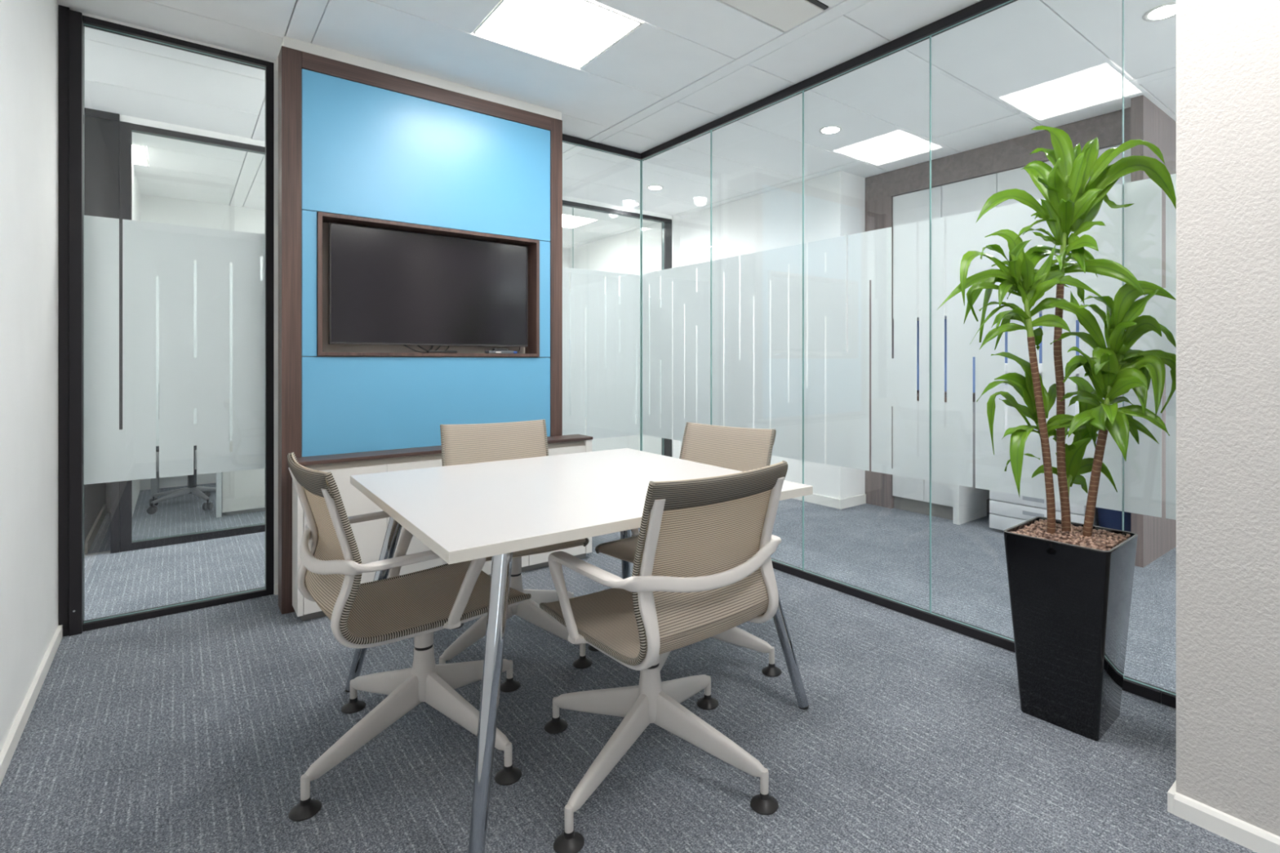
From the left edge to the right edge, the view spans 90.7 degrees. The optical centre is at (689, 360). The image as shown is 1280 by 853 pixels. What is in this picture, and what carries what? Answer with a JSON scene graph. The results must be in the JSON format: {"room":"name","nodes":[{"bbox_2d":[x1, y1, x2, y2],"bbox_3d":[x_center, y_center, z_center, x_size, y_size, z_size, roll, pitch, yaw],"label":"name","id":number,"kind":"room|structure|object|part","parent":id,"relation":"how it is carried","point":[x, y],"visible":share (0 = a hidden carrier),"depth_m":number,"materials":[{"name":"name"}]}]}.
{"room":"office","nodes":[
{"label":"office","id":0,"kind":"room"},
{"bbox_2d":[0,0,58,752],"bbox_3d":[-0.864,-0.163,0.362,0.120,2.600,5.850,0,0,-39],"label":"wall","id":1,"kind":"structure","parent":0,"point":[29,28],"depth_m":2.05,"materials":[{"name":"white paint"}]},
{"bbox_2d":[0,624,62,785],"bbox_3d":[-0.840,1.111,0.439,0.014,0.052,5.540,0,0,-39],"label":"baseboard","id":2,"kind":"structure","parent":1,"relation":"attached to","point":[8,749],"depth_m":2.01,"materials":[{"name":"white wood"}]},
{"bbox_2d":[84,161,140,539],"bbox_3d":[-4.223,-0.163,4.603,0.240,2.600,2.210,0,0,-39],"label":"wall","id":3,"kind":"structure","parent":0,"point":[96,495],"depth_m":4.63,"materials":[{"name":"white paint"}]},
{"bbox_2d":[84,503,106,553],"bbox_3d":[-3.960,1.102,4.211,0.015,0.070,1.270,0,0,-39],"label":"baseboard","id":4,"kind":"structure","parent":3,"relation":"attached to","point":[91,535],"depth_m":4.09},
{"bbox_2d":[274,60,278,583],"bbox_3d":[-1.493,-0.163,3.556,1.438,2.600,0.095,0,0,-39],"label":"wall","id":5,"kind":"structure","parent":0,"point":[276,73],"depth_m":3.07,"materials":[{"name":"white paint"}]},
{"bbox_2d":[58,4,274,636],"bbox_3d":[-2.329,-0.163,2.855,0.744,2.600,0.101,0,0,-39],"label":"window","id":6,"kind":"structure","parent":5,"relation":"in","point":[93,449],"depth_m":2.78,"materials":[{"name":"white glass"}]},
{"bbox_3d":[-2.591,-0.163,2.643,0.070,2.600,0.100,0,0,-39],"label":"post","id":7,"kind":"part","parent":6,"relation":"part of","materials":[{"name":"black metal"}]},
{"bbox_2d":[274,583,278,595],"bbox_3d":[-2.004,1.111,3.071,0.028,0.052,0.015,0,0,-39],"label":"baseboard","id":8,"kind":"structure","parent":5,"relation":"attached to","point":[276,585],"depth_m":3.06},
{"bbox_2d":[562,133,644,450],"bbox_3d":[-0.627,-0.163,4.243,0.772,2.599,0.040,0,0,-39],"label":"glass partition","id":9,"kind":"structure","parent":5,"relation":"in","point":[611,389],"depth_m":4.26,"materials":[{"name":"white glass"}]},
{"bbox_3d":[-0.627,-0.163,4.243,0.772,2.599,0.040,0,0,-39],"label":"frame","id":10,"kind":"part","parent":9,"relation":"part of","materials":[{"name":"black metal"}]},
{"bbox_2d":[140,194,569,490],"bbox_3d":[-3.491,-0.163,6.684,9.200,2.600,0.100,0,0,-39],"label":"wall","id":11,"kind":"structure","parent":0,"point":[154,209],"depth_m":5.80,"materials":[{"name":"white paint"}]},
{"bbox_2d":[56,0,1176,248],"bbox_3d":[-0.648,-1.507,3.180,9.400,0.092,10.444,0,0,-39],"label":"ceiling","id":12,"kind":"structure","parent":0,"point":[1006,72],"depth_m":3.27,"materials":[{"name":"white tile"}]},
{"bbox_2d":[132,143,148,165],"bbox_3d":[-4.099,-1.469,4.351,0.543,0.014,0.544,0,0,-39],"label":"recessed light","id":13,"kind":"object","parent":12,"relation":"in","point":[140,156],"visible":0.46,"depth_m":4.50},
{"bbox_2d":[472,0,642,68],"bbox_3d":[-0.586,-1.469,2.774,0.544,0.014,0.544,0,0,-39],"label":"recessed light","id":14,"kind":"object","parent":12,"relation":"in","point":[573,33],"visible":1,"depth_m":2.78,"materials":[{"name":"white plastic"}]},
{"bbox_2d":[562,213,598,228],"bbox_3d":[-1.331,-1.469,6.597,0.543,0.014,0.544,0,0,-39],"label":"recessed light","id":15,"kind":"object","parent":12,"relation":"in","point":[578,221],"visible":0.41,"depth_m":6.60,"materials":[{"name":"white plastic"}]},
{"bbox_2d":[625,202,639,206],"bbox_3d":[-0.530,-1.460,5.885,0.146,0.009,0.146,0,0,-39],"label":"recessed light","id":16,"kind":"object","parent":12,"relation":"in","point":[629,204],"visible":0.97,"depth_m":5.87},
{"bbox_2d":[646,185,663,190],"bbox_3d":[-0.291,-1.460,5.327,0.146,0.009,0.146,0,0,-39],"label":"recessed light","id":17,"kind":"object","parent":12,"relation":"in","point":[651,187],"visible":1,"depth_m":5.32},
{"bbox_2d":[720,0,828,31],"bbox_3d":[-0.127,-1.472,2.204,1.620,0.019,0.238,0,0,-39],"label":"ceiling vent","id":18,"kind":"object","parent":12,"relation":"in","point":[784,15],"visible":0.98,"depth_m":2.63,"materials":[{"name":"white metal"}]},
{"bbox_2d":[818,125,842,134],"bbox_3d":[0.893,-1.460,3.995,0.146,0.009,0.146,0,0,-39],"label":"recessed light","id":19,"kind":"object","parent":12,"relation":"in","point":[829,130],"visible":1,"depth_m":3.98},
{"bbox_2d":[1142,2,1176,22],"bbox_3d":[1.989,-1.460,2.644,0.146,0.009,0.146,0,0,-39],"label":"recessed light","id":20,"kind":"object","parent":12,"relation":"in","point":[1167,11],"visible":0.76,"depth_m":2.64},
{"bbox_2d":[0,483,1257,852],"bbox_3d":[-0.517,1.177,3.018,9.400,0.080,9.540,0,0,-39],"label":"floor","id":21,"kind":"structure","parent":0,"point":[197,731],"depth_m":1.91,"materials":[{"name":"grey carpet"}]},
{"bbox_2d":[151,449,196,498],"bbox_3d":[-4.129,0.769,5.574,0.990,0.735,0.700,0,0,-39],"label":"office desk","id":22,"kind":"object","parent":21,"relation":"on","point":[154,482],"visible":0.03,"depth_m":5.05,"materials":[{"name":"grey laminate"}]},
{"bbox_3d":[-4.293,0.782,5.054,0.040,0.710,0.040,0,0,-39],"label":"leg","id":23,"kind":"part","parent":22,"relation":"part of","materials":[{"name":"grey metal"}]},
{"bbox_3d":[-4.671,0.782,5.520,0.040,0.710,0.040,0,0,-39],"label":"leg","id":24,"kind":"part","parent":22,"relation":"part of","materials":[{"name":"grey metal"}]},
{"bbox_3d":[-3.930,0.662,5.320,0.900,0.450,0.015,0,0,-39],"label":"modesty panel","id":25,"kind":"part","parent":22,"relation":"part of","materials":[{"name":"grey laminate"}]},
{"bbox_2d":[146,445,216,514],"bbox_3d":[-3.890,0.595,4.979,0.592,1.084,0.624,0,0,-39],"label":"swivel chair","id":26,"kind":"object","parent":21,"relation":"on","point":[203,492],"visible":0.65,"depth_m":4.91,"materials":[{"name":"grey plastic"}]},
{"bbox_2d":[216,441,265,517],"bbox_3d":[-3.187,0.787,4.980,0.895,0.700,0.330,0,0,-39],"label":"base cabinet","id":27,"kind":"object","parent":21,"relation":"on","point":[242,491],"visible":0.19,"depth_m":4.67,"materials":[{"name":"grey laminate"}]},
{"bbox_3d":[-3.434,0.787,4.599,0.030,0.700,0.050,0,0,-39],"label":"post","id":28,"kind":"part","parent":27,"relation":"part of","materials":[{"name":"grey laminate"}]},
{"bbox_2d":[287,452,531,821],"bbox_3d":[-0.824,0.703,1.860,0.677,0.868,0.650,0,0,-20],"label":"chair","id":29,"kind":"object","parent":21,"relation":"on","point":[397,607],"visible":0.91,"depth_m":1.76,"materials":[{"name":"white plastic"}]},
{"bbox_3d":[-0.972,0.520,2.010,0.526,0.425,0.040,0,0,-42],"label":"rail","id":30,"kind":"part","parent":29,"relation":"part of","materials":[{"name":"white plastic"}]},
{"bbox_3d":[-0.700,0.520,1.709,0.526,0.425,0.040,0,0,-42],"label":"rail","id":31,"kind":"part","parent":29,"relation":"part of","materials":[{"name":"white plastic"}]},
{"bbox_2d":[278,45,562,614],"bbox_3d":[-1.383,-0.138,3.381,1.392,2.549,0.314,0,0,-39],"label":"wall","id":32,"kind":"structure","parent":21,"relation":"on","point":[359,146],"depth_m":3.13,"materials":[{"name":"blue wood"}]},
{"bbox_3d":[-1.839,-0.138,2.900,0.077,2.549,0.129,0,0,-39],"label":"panel","id":33,"kind":"part","parent":32,"relation":"part of","materials":[{"name":"brown wood"}]},
{"bbox_3d":[-1.754,-0.355,2.906,0.060,0.669,0.020,0,0,-39],"label":"blue panel","id":34,"kind":"part","parent":32,"relation":"part of","materials":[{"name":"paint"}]},
{"bbox_2d":[275,35,561,119],"bbox_3d":[-1.384,-1.438,3.389,1.380,0.048,0.303,0,0,-39],"label":"trim","id":35,"kind":"structure","parent":32,"relation":"on","point":[292,43],"depth_m":3.18,"materials":[{"name":"white paint"}]},
{"bbox_2d":[404,345,433,352],"bbox_3d":[-1.407,-0.071,3.267,0.194,0.060,0.058,0,0,-39],"label":"cable","id":36,"kind":"object","parent":32,"relation":"on","point":[404,345],"visible":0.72,"depth_m":3.24,"materials":[{"name":"black plastic"}]},
{"bbox_3d":[-1.296,0.260,3.278,1.239,0.554,0.020,0,0,-39],"label":"blue panel","id":37,"kind":"part","parent":32,"relation":"part of","materials":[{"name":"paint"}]},
{"bbox_3d":[-1.296,-1.014,3.278,1.239,0.642,0.020,0,0,-39],"label":"blue panel","id":38,"kind":"part","parent":32,"relation":"part of","materials":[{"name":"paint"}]},
{"bbox_3d":[-1.383,-1.375,3.385,1.242,0.075,0.308,0,0,-39],"label":"rail","id":39,"kind":"part","parent":32,"relation":"part of","materials":[{"name":"brown wood"}]},
{"bbox_2d":[328,222,528,346],"bbox_3d":[-1.349,-0.370,3.350,1.007,0.580,0.086,0,0,-39],"label":"television","id":40,"kind":"object","parent":32,"relation":"attached to","point":[386,286],"visible":1,"depth_m":3.27,"materials":[{"name":"black plastic"}]},
{"bbox_2d":[426,350,457,353],"bbox_3d":[-1.298,-0.046,3.306,0.150,0.013,0.034,0,0,-39],"label":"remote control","id":41,"kind":"object","parent":32,"relation":"on","point":[428,351],"visible":0.94,"depth_m":3.29,"materials":[{"name":"black plastic"}]},
{"bbox_2d":[484,348,517,353],"bbox_3d":[-1.048,-0.054,3.511,0.167,0.028,0.056,0,0,-39],"label":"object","id":42,"kind":"object","parent":32,"relation":"in","point":[495,350],"visible":0.93,"depth_m":3.49,"materials":[{"name":"grey plastic"}]},
{"bbox_3d":[-0.843,-0.355,3.646,0.071,0.669,0.020,0,0,-39],"label":"blue panel","id":43,"kind":"part","parent":32,"relation":"part of","materials":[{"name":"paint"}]},
{"bbox_3d":[-0.872,-0.138,3.799,0.072,2.549,0.308,0,0,-39],"label":"panel","id":44,"kind":"part","parent":32,"relation":"part of","materials":[{"name":"brown wood"}]},
{"bbox_2d":[292,434,592,621],"bbox_3d":[-1.176,0.787,3.234,1.457,0.700,0.171,0,0,-39],"label":"sideboard","id":45,"kind":"object","parent":21,"relation":"on","point":[369,535],"visible":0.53,"depth_m":2.90,"materials":[{"name":"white wood"}]},
{"bbox_3d":[-1.732,0.778,2.785,0.021,0.648,0.167,0,0,-39],"label":"panel","id":46,"kind":"part","parent":45,"relation":"part of","materials":[{"name":"white laminate"}]},
{"bbox_3d":[-1.546,0.792,2.842,0.333,0.615,0.018,0,0,-39],"label":"door","id":47,"kind":"part","parent":45,"relation":"part of","materials":[{"name":"white laminate"}]},
{"bbox_3d":[-1.279,0.792,3.058,0.351,0.615,0.018,0,0,-39],"label":"door","id":48,"kind":"part","parent":45,"relation":"part of","materials":[{"name":"white laminate"}]},
{"bbox_3d":[-1.005,0.792,3.280,0.350,0.615,0.018,0,0,-39],"label":"door","id":49,"kind":"part","parent":45,"relation":"part of","materials":[{"name":"white laminate"}]},
{"bbox_3d":[-0.734,0.792,3.501,0.344,0.615,0.018,0,0,-39],"label":"door","id":50,"kind":"part","parent":45,"relation":"part of","materials":[{"name":"white laminate"}]},
{"bbox_3d":[-0.629,0.778,3.680,0.040,0.648,0.167,0,0,-39],"label":"panel","id":51,"kind":"part","parent":45,"relation":"part of","materials":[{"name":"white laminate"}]},
{"bbox_2d":[439,419,592,668],"bbox_3d":[-0.731,0.703,2.559,0.622,0.868,0.650,0,0,-18],"label":"chair","id":52,"kind":"object","parent":21,"relation":"on","point":[461,444],"visible":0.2,"depth_m":2.68,"materials":[{"name":"white plastic"}]},
{"bbox_2d":[345,448,813,852],"bbox_3d":[-0.381,0.766,2.103,1.191,0.742,1.122,0,0,-38],"label":"meeting table","id":53,"kind":"object","parent":21,"relation":"on","point":[497,509],"visible":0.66,"depth_m":1.78,"materials":[{"name":"white laminate"}]},
{"bbox_3d":[-1.067,0.783,2.167,0.242,0.706,0.048,0,0,10],"label":"leg","id":54,"kind":"part","parent":53,"relation":"part of","materials":[{"name":"silver metal"}]},
{"bbox_3d":[-0.454,0.783,1.446,0.048,0.702,0.183,0,0,7],"label":"leg","id":55,"kind":"part","parent":53,"relation":"part of","materials":[{"name":"silver metal"}]},
{"bbox_3d":[-0.280,0.783,2.702,0.048,0.705,0.232,0,0,-2],"label":"leg","id":56,"kind":"part","parent":53,"relation":"part of","materials":[{"name":"silver metal"}]},
{"bbox_3d":[0.274,0.783,2.084,0.235,0.705,0.048,0,0,3],"label":"leg","id":57,"kind":"part","parent":53,"relation":"part of","materials":[{"name":"silver metal"}]},
{"bbox_2d":[539,460,787,852],"bbox_3d":[-0.078,0.703,1.758,0.646,0.868,0.674,0,0,-20],"label":"chair","id":58,"kind":"object","parent":21,"relation":"on","point":[703,568],"visible":1,"depth_m":1.60,"materials":[{"name":"beige fabric"}]},
{"bbox_3d":[-0.233,0.520,1.613,0.040,0.425,0.526,0,0,-41],"label":"rail","id":59,"kind":"part","parent":58,"relation":"part of","materials":[{"name":"white plastic"}]},
{"bbox_3d":[0.075,0.520,1.877,0.040,0.425,0.526,0,0,-41],"label":"rail","id":60,"kind":"part","parent":58,"relation":"part of","materials":[{"name":"white plastic"}]},
{"bbox_2d":[587,422,782,676],"bbox_3d":[-0.014,0.703,2.439,0.664,0.868,0.636,0,0,-32],"label":"chair","id":61,"kind":"object","parent":21,"relation":"on","point":[739,449],"visible":0.21,"depth_m":2.54,"materials":[{"name":"white plastic"}]},
{"bbox_2d":[865,94,1176,567],"bbox_3d":[2.204,-0.162,4.458,0.800,2.598,1.908,0,0,-39],"label":"wall","id":62,"kind":"structure","parent":21,"relation":"on","point":[962,182],"depth_m":4.40,"materials":[{"name":"grey paint"}]},
{"bbox_3d":[1.650,0.672,4.755,0.018,0.730,0.262,0,0,-39],"label":"door","id":63,"kind":"part","parent":62,"relation":"part of","materials":[{"name":"grey laminate"}]},
{"bbox_3d":[1.699,-0.793,4.711,0.020,0.940,0.395,0,0,-39],"label":"wall cabinet door","id":64,"kind":"part","parent":62,"relation":"part of","materials":[{"name":"grey laminate"}]},
{"bbox_3d":[1.815,0.672,4.551,0.018,0.730,0.254,0,0,-39],"label":"door","id":65,"kind":"part","parent":62,"relation":"part of","materials":[{"name":"grey laminate"}]},
{"bbox_3d":[1.950,-0.793,4.402,0.020,0.940,0.391,0,0,-39],"label":"wall cabinet door","id":66,"kind":"part","parent":62,"relation":"part of","materials":[{"name":"grey laminate"}]},
{"bbox_3d":[2.199,-0.793,4.094,0.020,0.940,0.391,0,0,-39],"label":"wall cabinet door","id":67,"kind":"part","parent":62,"relation":"part of","materials":[{"name":"grey laminate"}]},
{"bbox_3d":[2.454,-0.793,3.780,0.020,0.940,0.409,0,0,-39],"label":"wall cabinet door","id":68,"kind":"part","parent":62,"relation":"part of","materials":[{"name":"grey laminate"}]},
{"bbox_3d":[2.786,-0.162,3.740,0.800,2.598,0.058,0,0,-39],"label":"wood panel","id":69,"kind":"part","parent":62,"relation":"part of","materials":[{"name":"white paint"}]},
{"bbox_2d":[989,363,1098,530],"bbox_3d":[2.330,0.567,4.118,0.372,1.100,0.580,0,0,-39],"label":"photocopier","id":70,"kind":"object","parent":21,"relation":"on","point":[1006,510],"visible":0.24,"depth_m":4.08,"materials":[{"name":"white plastic"}]},
{"bbox_2d":[989,513,1027,530],"bbox_3d":[2.196,1.071,4.009,0.026,0.092,0.570,0,0,-39],"label":"paper tray","id":71,"kind":"object","parent":70,"relation":"on","point":[1002,522],"depth_m":4.15,"materials":[{"name":"grey plastic"}]},
{"bbox_2d":[989,499,1084,524],"bbox_3d":[2.196,0.976,4.009,0.026,0.087,0.570,0,0,-39],"label":"paper tray","id":72,"kind":"object","parent":70,"relation":"on","point":[1007,509],"depth_m":4.07,"materials":[{"name":"grey plastic"}]},
{"bbox_2d":[989,490,1085,515],"bbox_3d":[2.196,0.881,4.009,0.026,0.089,0.570,0,0,-39],"label":"paper tray","id":73,"kind":"object","parent":70,"relation":"on","point":[996,497],"depth_m":4.03,"materials":[{"name":"grey plastic"}]},
{"bbox_3d":[2.331,0.072,4.119,0.370,0.110,0.580,0,0,-39],"label":"scanner lid","id":74,"kind":"part","parent":70,"relation":"part of","materials":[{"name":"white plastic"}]},
{"bbox_2d":[1003,516,1137,741],"bbox_3d":[1.227,0.845,2.035,0.303,0.584,0.303,0,0,-41],"label":"planter","id":75,"kind":"object","parent":21,"relation":"on","point":[1070,604],"visible":0.98,"depth_m":1.94,"materials":[{"name":"black plastic"}]},
{"bbox_2d":[1008,519,1130,551],"bbox_3d":[1.227,0.593,2.035,0.278,0.079,0.278,0,0,-41],"label":"pebbles","id":76,"kind":"object","parent":75,"relation":"in","point":[1101,540],"visible":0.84,"depth_m":2.01,"materials":[{"name":"brown gravel"}]},
{"bbox_2d":[937,125,1176,537],"bbox_3d":[1.172,-0.100,2.033,0.810,1.368,0.408,0,0,-4],"label":"dracaena plant","id":77,"kind":"object","parent":76,"relation":"in","point":[1072,202],"visible":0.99,"depth_m":2.03,"materials":[{"name":"green plant"}]},
{"bbox_3d":[1.055,-0.232,2.048,0.548,0.397,0.281,0,0,6],"label":"crown","id":78,"kind":"part","parent":77,"relation":"part of","materials":[{"name":"green plant"}]},
{"bbox_3d":[1.097,-0.143,2.041,0.034,0.132,0.020,0,0,4],"label":"green stem","id":79,"kind":"part","parent":77,"relation":"part of","materials":[{"name":"green plant"}]},
{"bbox_3d":[1.114,0.203,2.102,0.311,0.464,0.228,0,0,7],"label":"crown","id":80,"kind":"part","parent":77,"relation":"part of","materials":[{"name":"green plant"}]},
{"bbox_3d":[1.233,-0.373,2.073,0.050,0.224,0.020,0,0,-13],"label":"green stem","id":81,"kind":"part","parent":77,"relation":"part of","materials":[{"name":"green plant"}]},
{"bbox_3d":[1.267,0.465,2.111,0.098,0.228,0.020,0,0,-45],"label":"green stem","id":82,"kind":"part","parent":77,"relation":"part of","materials":[{"name":"green plant"}]},
{"bbox_3d":[1.306,0.255,2.125,0.250,0.401,0.190,0,0,-39],"label":"crown","id":83,"kind":"part","parent":77,"relation":"part of","materials":[{"name":"green plant"}]},
{"bbox_3d":[1.256,-0.485,2.044,0.477,0.598,0.432,0,0,-39],"label":"crown","id":84,"kind":"part","parent":77,"relation":"part of","materials":[{"name":"green plant"}]},
{"bbox_3d":[1.315,0.147,1.992,0.036,0.142,0.020,0,0,-12],"label":"green stem","id":85,"kind":"part","parent":77,"relation":"part of","materials":[{"name":"green plant"}]},
{"bbox_3d":[1.323,0.026,1.981,0.470,0.548,0.315,0,0,-39],"label":"crown","id":86,"kind":"part","parent":77,"relation":"part of","materials":[{"name":"green plant"}]},
{"bbox_2d":[1097,507,1130,532],"bbox_3d":[2.601,0.967,3.810,0.240,0.340,0.240,0,0,-39],"label":"waste bin","id":87,"kind":"object","parent":21,"relation":"on","point":[1108,518],"visible":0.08,"depth_m":3.74,"materials":[{"name":"blue plastic"}]},
{"bbox_2d":[671,215,679,458],"bbox_3d":[-2.864,-0.163,4.205,7.050,2.600,0.100,0,0,-39],"label":"wall","id":88,"kind":"structure","parent":0,"point":[675,220],"depth_m":6.34,"materials":[{"name":"white paint"}]},
{"bbox_2d":[84,107,119,556],"bbox_3d":[-3.674,-0.163,3.561,0.680,2.599,0.100,0,0,-39],"label":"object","id":89,"kind":"structure","parent":88,"relation":"in","point":[102,128],"depth_m":3.72,"materials":[{"name":"grey metal"}]},
{"bbox_2d":[120,114,671,551],"bbox_3d":[-1.800,-0.163,5.068,4.130,2.600,0.070,0,0,-39],"label":"window","id":90,"kind":"structure","parent":88,"relation":"in","point":[128,125],"depth_m":3.98,"materials":[{"name":"glass"}]},
{"bbox_3d":[-2.999,-0.148,4.096,0.934,2.478,0.010,0,0,-39],"label":"glass pane","id":91,"kind":"part","parent":90,"relation":"part of","materials":[{"name":"clear glass"}]},
{"bbox_3d":[-1.447,-0.148,5.355,1.017,2.478,0.010,0,0,-39],"label":"glass pane","id":92,"kind":"part","parent":90,"relation":"part of","materials":[{"name":"clear glass"}]},
{"bbox_3d":[-0.657,-0.148,5.996,1.012,2.478,0.010,0,0,-39],"label":"glass pane","id":93,"kind":"part","parent":90,"relation":"part of","materials":[{"name":"clear glass"}]},
{"bbox_2d":[569,170,865,499],"bbox_3d":[0.636,-0.163,7.192,2.150,2.600,4.310,0,0,-39],"label":"wall","id":94,"kind":"structure","parent":0,"point":[834,202],"depth_m":5.45,"materials":[{"name":"white paint"}]},
{"bbox_2d":[791,493,866,509],"bbox_3d":[0.650,1.099,5.702,0.322,0.075,2.004,0,0,-39],"label":"baseboard","id":95,"kind":"structure","parent":94,"relation":"attached to","point":[820,500],"depth_m":4.94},
{"bbox_2d":[1176,0,1279,836],"bbox_3d":[2.291,-0.163,0.804,0.669,2.600,2.562,0,0,-39],"label":"wall","id":96,"kind":"structure","parent":0,"point":[1228,51],"depth_m":1.50,"materials":[{"name":"grey paint"}]},
{"bbox_2d":[640,0,1176,708],"bbox_3d":[0.672,-0.163,3.222,0.040,2.599,3.234,0,0,-39],"label":"glass partition","id":97,"kind":"structure","parent":96,"relation":"in","point":[1131,237],"depth_m":2.88,"materials":[{"name":"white glass"}]},
{"bbox_3d":[-0.103,-0.160,4.178,0.010,2.520,0.747,0,0,-39],"label":"glass pane","id":98,"kind":"part","parent":97,"relation":"part of","materials":[{"name":"clear glass"}]},
{"bbox_3d":[0.365,-0.160,3.600,0.010,2.520,0.733,0,0,-39],"label":"glass pane","id":99,"kind":"part","parent":97,"relation":"part of","materials":[{"name":"clear glass"}]},
{"bbox_3d":[0.681,-1.442,3.212,0.040,0.041,3.207,0,0,-39],"label":"frame","id":100,"kind":"part","parent":97,"relation":"part of","materials":[{"name":"black metal"}]},
{"bbox_3d":[0.825,-0.160,3.034,0.010,2.520,0.719,0,0,-39],"label":"glass pane","id":101,"kind":"part","parent":97,"relation":"part of","materials":[{"name":"clear glass"}]},
{"bbox_3d":[0.676,1.119,3.218,0.040,0.036,3.192,0,0,-39],"label":"rail","id":102,"kind":"part","parent":97,"relation":"part of","materials":[{"name":"black metal"}]},
{"bbox_3d":[1.280,-0.160,2.473,0.010,2.520,0.720,0,0,-39],"label":"glass pane","id":103,"kind":"part","parent":97,"relation":"part of","materials":[{"name":"clear glass"}]},
{"bbox_3d":[1.599,-0.160,2.080,0.010,2.520,0.287,0,0,-39],"label":"glass pane","id":104,"kind":"part","parent":97,"relation":"part of","materials":[{"name":"clear glass"}]},
{"bbox_2d":[1167,779,1279,852],"bbox_3d":[2.189,1.111,0.859,0.608,0.052,2.376,0,0,-39],"label":"baseboard","id":105,"kind":"structure","parent":96,"relation":"attached to","point":[1247,835],"depth_m":1.51,"materials":[{"name":"white wood"}]}
]}

